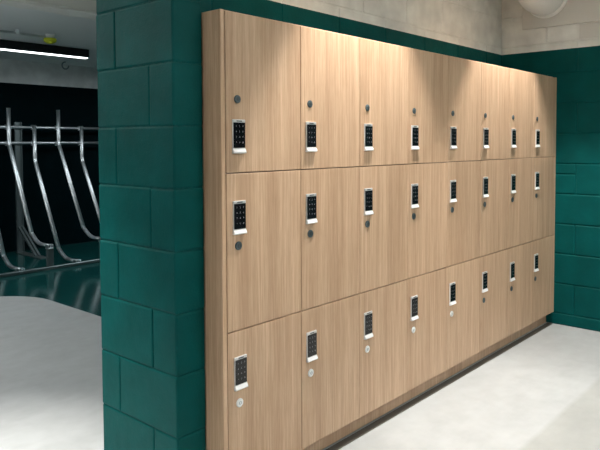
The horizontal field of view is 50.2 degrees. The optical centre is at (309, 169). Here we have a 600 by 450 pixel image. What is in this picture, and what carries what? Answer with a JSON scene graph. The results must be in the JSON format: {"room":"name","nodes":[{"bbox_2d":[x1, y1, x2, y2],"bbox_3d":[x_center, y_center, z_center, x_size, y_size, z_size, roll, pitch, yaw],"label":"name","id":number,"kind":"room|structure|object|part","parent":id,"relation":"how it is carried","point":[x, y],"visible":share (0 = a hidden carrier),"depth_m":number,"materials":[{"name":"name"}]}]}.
{"room":"changing room","nodes":[
{"label":"changing room","id":0,"kind":"room"},
{"bbox_2d":[0,4,96,66],"bbox_3d":[-3.246,-1.512,5.764,3.760,0.438,10.500,2,3,41],"label":"ceiling","id":1,"kind":"structure","parent":0,"point":[72,32],"depth_m":6.06,"materials":[{"name":"white paint"}]},
{"bbox_2d":[0,29,45,37],"bbox_3d":[-4.005,-1.209,4.442,0.036,0.050,4.488,2,3,41],"label":"conduit","id":2,"kind":"object","parent":1,"relation":"attached to","point":[17,31],"visible":1,"depth_m":5.94,"materials":[{"name":"white metal"}]},
{"bbox_2d":[0,39,88,58],"bbox_3d":[-4.004,-1.229,5.527,0.104,0.103,4.530,2,3,41],"label":"tube light","id":3,"kind":"object","parent":1,"relation":"attached to","point":[6,45],"visible":1,"depth_m":6.80,"materials":[{"name":"black"}]},
{"bbox_2d":[43,33,56,43],"bbox_3d":[-2.504,-1.262,6.172,0.124,0.094,0.124,2,3,41],"label":"detector","id":4,"kind":"object","parent":1,"relation":"attached to","point":[50,38],"visible":1,"depth_m":6.13,"materials":[{"name":"yellow plastic"}]},
{"bbox_2d":[0,0,96,20],"bbox_3d":[-1.762,-1.332,4.486,0.165,0.458,10.500,2,3,41],"label":"trim","id":5,"kind":"structure","parent":0,"point":[71,8],"depth_m":4.47,"materials":[{"name":"white paint"}]},
{"bbox_2d":[0,58,99,252],"bbox_3d":[-4.720,-0.288,7.098,0.150,2.750,10.500,2,3,41],"label":"wall","id":6,"kind":"structure","parent":0,"point":[33,91],"depth_m":8.47,"materials":[{"name":"black paint"}]},
{"bbox_2d":[96,0,205,449],"bbox_3d":[-0.622,-0.102,2.463,0.499,2.750,0.134,2,3,41],"label":"wall","id":7,"kind":"structure","parent":0,"point":[149,52],"depth_m":2.36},
{"bbox_2d":[0,241,599,449],"bbox_3d":[-0.955,1.239,3.903,9.800,0.051,10.500,2,3,41],"label":"floor","id":8,"kind":"structure","parent":0,"point":[543,392],"depth_m":3.59,"materials":[{"name":"concrete"}]},
{"bbox_2d":[0,108,100,277],"bbox_3d":[-2.967,0.148,7.784,1.365,1.809,3.000,2,3,41],"label":"bike rack","id":9,"kind":"object","parent":8,"relation":"on","point":[17,161],"visible":0.8,"depth_m":7.92,"materials":[{"name":"silver metal"}]},
{"bbox_3d":[-3.640,0.221,8.019,0.027,1.632,0.088,2,3,41],"label":"post","id":10,"kind":"part","parent":9,"relation":"part of","materials":[{"name":"silver metal"}]},
{"bbox_3d":[-3.408,1.048,7.855,0.650,0.008,0.108,2,3,41],"label":"foot plate","id":11,"kind":"part","parent":9,"relation":"part of","materials":[{"name":"silver metal"}]},
{"bbox_3d":[-3.454,-0.343,8.184,0.036,0.036,3.000,2,3,41],"label":"rail","id":12,"kind":"part","parent":9,"relation":"part of","materials":[{"name":"silver metal"}]},
{"bbox_3d":[-3.454,-0.538,8.175,0.036,0.036,3.000,2,3,41],"label":"rail","id":13,"kind":"part","parent":9,"relation":"part of","materials":[{"name":"silver metal"}]},
{"bbox_2d":[201,9,227,449],"bbox_3d":[-0.471,0.347,2.462,0.429,1.853,0.020,2,3,41],"label":"end panel","id":14,"kind":"object","parent":8,"relation":"on","point":[212,22],"visible":0.41,"depth_m":2.34,"materials":[{"name":"brown wood"}]},
{"bbox_2d":[227,312,301,449],"bbox_3d":[-0.324,0.881,2.644,0.442,0.585,0.405,2,3,41],"label":"locker","id":15,"kind":"object","parent":8,"relation":"on","point":[264,359],"visible":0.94,"depth_m":2.50,"materials":[{"name":"brown wood"}]},
{"bbox_3d":[-0.256,0.811,2.392,0.013,0.017,0.062,2,3,41],"label":"finger pull","id":16,"kind":"part","parent":15,"relation":"part of","materials":[{"name":"silver metal"}]},
{"bbox_2d":[225,170,300,332],"bbox_3d":[-0.325,0.295,2.619,0.442,0.585,0.405,2,3,41],"label":"locker","id":17,"kind":"object","parent":15,"relation":"on","point":[263,208],"visible":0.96,"depth_m":2.47,"materials":[{"name":"brown wood"}]},
{"bbox_3d":[-0.258,0.230,2.367,0.013,0.017,0.062,2,3,41],"label":"finger pull","id":18,"kind":"part","parent":17,"relation":"part of","materials":[{"name":"silver metal"}]},
{"bbox_2d":[224,11,299,172],"bbox_3d":[-0.327,-0.292,2.594,0.442,0.585,0.405,2,3,41],"label":"locker","id":19,"kind":"object","parent":17,"relation":"on","point":[262,56],"visible":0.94,"depth_m":2.44,"materials":[{"name":"brown wood"}]},
{"bbox_3d":[-0.259,-0.069,2.354,0.013,0.017,0.062,2,3,41],"label":"finger pull","id":20,"kind":"part","parent":19,"relation":"part of","materials":[{"name":"silver metal"}]},
{"bbox_2d":[224,10,550,76],"bbox_3d":[0.591,-0.638,3.668,0.407,0.006,3.258,2,3,41],"label":"panel","id":21,"kind":"object","parent":19,"relation":"on","point":[224,10],"visible":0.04,"depth_m":2.94,"materials":[{"name":"brown wood"}]},
{"bbox_2d":[299,294,359,448],"bbox_3d":[-0.057,0.867,2.951,0.442,0.585,0.405,2,3,41],"label":"locker","id":22,"kind":"object","parent":8,"relation":"on","point":[330,332],"visible":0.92,"depth_m":2.80,"materials":[{"name":"brown wood"}]},
{"bbox_3d":[0.011,0.797,2.699,0.013,0.017,0.062,2,3,41],"label":"finger pull","id":23,"kind":"part","parent":22,"relation":"part of","materials":[{"name":"silver metal"}]},
{"bbox_2d":[295,167,359,310],"bbox_3d":[-0.059,0.281,2.926,0.442,0.585,0.405,2,3,41],"label":"locker","id":24,"kind":"object","parent":22,"relation":"on","point":[330,197],"visible":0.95,"depth_m":2.78,"materials":[{"name":"brown wood"}]},
{"bbox_3d":[0.009,0.216,2.674,0.013,0.017,0.062,2,3,41],"label":"finger pull","id":25,"kind":"part","parent":24,"relation":"part of","materials":[{"name":"silver metal"}]},
{"bbox_2d":[300,26,359,168],"bbox_3d":[-0.061,-0.306,2.901,0.442,0.585,0.405,2,3,41],"label":"locker","id":26,"kind":"object","parent":24,"relation":"on","point":[329,61],"visible":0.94,"depth_m":2.75,"materials":[{"name":"brown wood"}]},
{"bbox_3d":[0.008,-0.083,2.661,0.013,0.017,0.062,2,3,41],"label":"finger pull","id":27,"kind":"part","parent":26,"relation":"part of","materials":[{"name":"silver metal"}]},
{"bbox_2d":[359,279,406,417],"bbox_3d":[0.209,0.853,3.258,0.442,0.585,0.405,2,3,41],"label":"locker","id":28,"kind":"object","parent":8,"relation":"on","point":[383,310],"visible":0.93,"depth_m":3.11,"materials":[{"name":"brown wood"}]},
{"bbox_3d":[0.277,0.783,3.006,0.013,0.017,0.062,2,3,41],"label":"finger pull","id":29,"kind":"part","parent":28,"relation":"part of","materials":[{"name":"silver metal"}]},
{"bbox_2d":[354,164,407,292],"bbox_3d":[0.207,0.267,3.233,0.442,0.585,0.405,2,3,41],"label":"locker","id":30,"kind":"object","parent":28,"relation":"on","point":[383,188],"visible":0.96,"depth_m":3.08,"materials":[{"name":"brown wood"}]},
{"bbox_3d":[0.275,0.202,2.981,0.013,0.017,0.062,2,3,41],"label":"finger pull","id":31,"kind":"part","parent":30,"relation":"part of","materials":[{"name":"silver metal"}]},
{"bbox_2d":[360,38,407,165],"bbox_3d":[0.206,-0.320,3.208,0.442,0.585,0.405,2,3,41],"label":"locker","id":32,"kind":"object","parent":30,"relation":"on","point":[383,66],"visible":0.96,"depth_m":3.06,"materials":[{"name":"brown wood"}]},
{"bbox_3d":[0.274,-0.097,2.969,0.013,0.017,0.062,2,3,41],"label":"finger pull","id":33,"kind":"part","parent":32,"relation":"part of","materials":[{"name":"silver metal"}]},
{"bbox_2d":[302,316,545,449],"bbox_3d":[0.722,1.170,3.628,0.018,0.079,3.242,2,3,41],"label":"plinth","id":34,"kind":"object","parent":8,"relation":"on","point":[353,426],"visible":0.52,"depth_m":3.42,"materials":[{"name":"brown wood"}]},
{"bbox_2d":[406,268,446,391],"bbox_3d":[0.476,0.839,3.566,0.442,0.585,0.405,2,3,41],"label":"locker","id":35,"kind":"object","parent":8,"relation":"on","point":[426,293],"visible":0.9,"depth_m":3.42,"materials":[{"name":"brown wood"}]},
{"bbox_2d":[404,162,446,278],"bbox_3d":[0.474,0.253,3.540,0.442,0.585,0.405,2,3,41],"label":"locker","id":36,"kind":"object","parent":35,"relation":"on","point":[427,182],"visible":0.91,"depth_m":3.39,"materials":[{"name":"brown wood"}]},
{"bbox_2d":[408,48,447,163],"bbox_3d":[0.472,-0.334,3.515,0.442,0.585,0.405,2,3,41],"label":"locker","id":37,"kind":"object","parent":36,"relation":"on","point":[427,71],"visible":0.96,"depth_m":3.37,"materials":[{"name":"brown wood"}]},
{"bbox_3d":[0.541,-0.111,3.276,0.013,0.017,0.062,2,3,41],"label":"finger pull","id":38,"kind":"part","parent":37,"relation":"part of","materials":[{"name":"silver metal"}]},
{"bbox_2d":[326,322,552,449],"bbox_3d":[0.754,1.219,3.618,0.041,0.002,3.265,2,3,41],"label":"floor strip","id":39,"kind":"object","parent":8,"relation":"on","point":[356,435],"visible":1,"depth_m":3.48,"materials":[{"name":"grey rubber"}]},
{"bbox_2d":[445,258,479,369],"bbox_3d":[0.742,0.825,3.873,0.442,0.585,0.405,2,3,41],"label":"locker","id":40,"kind":"object","parent":8,"relation":"on","point":[463,278],"visible":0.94,"depth_m":3.72,"materials":[{"name":"brown wood"}]},
{"bbox_2d":[444,160,479,266],"bbox_3d":[0.740,0.239,3.848,0.442,0.585,0.405,2,3,41],"label":"locker","id":41,"kind":"object","parent":40,"relation":"on","point":[463,177],"visible":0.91,"depth_m":3.70,"materials":[{"name":"brown wood"}]},
{"bbox_2d":[447,56,480,161],"bbox_3d":[0.739,-0.348,3.822,0.442,0.585,0.405,2,3,41],"label":"locker","id":42,"kind":"object","parent":41,"relation":"on","point":[464,76],"visible":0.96,"depth_m":3.68,"materials":[{"name":"brown wood"}]},
{"bbox_2d":[478,249,507,351],"bbox_3d":[1.009,0.811,4.180,0.442,0.585,0.405,2,3,41],"label":"locker","id":43,"kind":"object","parent":8,"relation":"on","point":[493,284],"visible":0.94,"depth_m":4.03,"materials":[{"name":"brown wood"}]},
{"bbox_2d":[474,159,508,256],"bbox_3d":[1.007,0.225,4.155,0.442,0.585,0.405,2,3,41],"label":"locker","id":44,"kind":"object","parent":43,"relation":"on","point":[494,173],"visible":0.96,"depth_m":4.01,"materials":[{"name":"brown wood"}]},
{"bbox_2d":[481,63,509,159],"bbox_3d":[1.005,-0.362,4.130,0.442,0.585,0.405,2,3,41],"label":"locker","id":45,"kind":"object","parent":44,"relation":"on","point":[495,80],"visible":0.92,"depth_m":3.98,"materials":[{"name":"brown wood"}]},
{"bbox_2d":[507,242,531,336],"bbox_3d":[1.275,0.797,4.487,0.442,0.585,0.405,2,3,41],"label":"locker","id":46,"kind":"object","parent":8,"relation":"on","point":[519,297],"visible":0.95,"depth_m":4.34,"materials":[{"name":"brown wood"}]},
{"bbox_2d":[508,158,532,247],"bbox_3d":[1.273,0.210,4.462,0.442,0.585,0.405,2,3,41],"label":"locker","id":47,"kind":"object","parent":46,"relation":"on","point":[520,199],"visible":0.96,"depth_m":4.32,"materials":[{"name":"brown wood"}]},
{"bbox_2d":[509,69,533,158],"bbox_3d":[1.271,-0.376,4.437,0.442,0.585,0.405,2,3,41],"label":"locker","id":48,"kind":"object","parent":47,"relation":"on","point":[521,100],"visible":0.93,"depth_m":4.29,"materials":[{"name":"brown wood"}]},
{"bbox_2d":[531,235,553,323],"bbox_3d":[1.542,0.783,4.794,0.442,0.585,0.405,2,3,41],"label":"locker","id":49,"kind":"object","parent":8,"relation":"on","point":[542,249],"visible":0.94,"depth_m":4.65,"materials":[{"name":"brown wood"}]},
{"bbox_2d":[531,157,554,240],"bbox_3d":[1.540,0.197,4.769,0.442,0.585,0.405,2,3,41],"label":"locker","id":50,"kind":"object","parent":49,"relation":"on","point":[543,167],"visible":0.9,"depth_m":4.62,"materials":[{"name":"brown wood"}]},
{"bbox_2d":[533,74,555,156],"bbox_3d":[1.538,-0.390,4.744,0.442,0.585,0.405,2,3,41],"label":"locker","id":51,"kind":"object","parent":50,"relation":"on","point":[544,86],"visible":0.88,"depth_m":4.60,"materials":[{"name":"brown wood"}]},
{"bbox_2d":[201,0,501,65],"bbox_3d":[0.423,-0.168,3.919,0.142,2.750,3.432,2,3,41],"label":"wall","id":52,"kind":"structure","parent":0,"point":[465,29],"depth_m":3.99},
{"bbox_2d":[501,0,599,331],"bbox_3d":[2.968,-0.175,3.897,3.935,2.750,0.131,2,3,41],"label":"wall","id":53,"kind":"structure","parent":0,"point":[558,52],"depth_m":4.72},
{"bbox_2d":[518,0,566,17],"bbox_3d":[1.649,-1.315,4.632,0.316,0.380,0.365,2,3,41],"label":"ceiling light","id":54,"kind":"object","parent":53,"relation":"attached to","point":[538,8],"visible":1,"depth_m":4.62,"materials":[{"name":"white plastic"}]},
{"bbox_2d":[551,77,556,311],"bbox_3d":[1.675,0.188,4.935,0.429,1.762,0.018,2,3,41],"label":"end panel","id":55,"kind":"object","parent":53,"relation":"attached to","point":[555,77],"visible":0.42,"depth_m":4.79,"materials":[{"name":"brown wood"}]},
{"bbox_2d":[522,0,599,29],"bbox_3d":[2.262,-1.310,4.357,1.662,0.518,0.020,2,3,41],"label":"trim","id":56,"kind":"structure","parent":53,"relation":"attached to","point":[574,11],"depth_m":4.67,"materials":[{"name":"white paint"}]},
{"bbox_2d":[579,22,599,38],"bbox_3d":[2.654,-0.980,4.042,1.840,0.104,0.005,2,3,41],"label":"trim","id":57,"kind":"structure","parent":53,"relation":"attached to","point":[588,30],"depth_m":4.59,"materials":[{"name":"white paint"}]}
]}

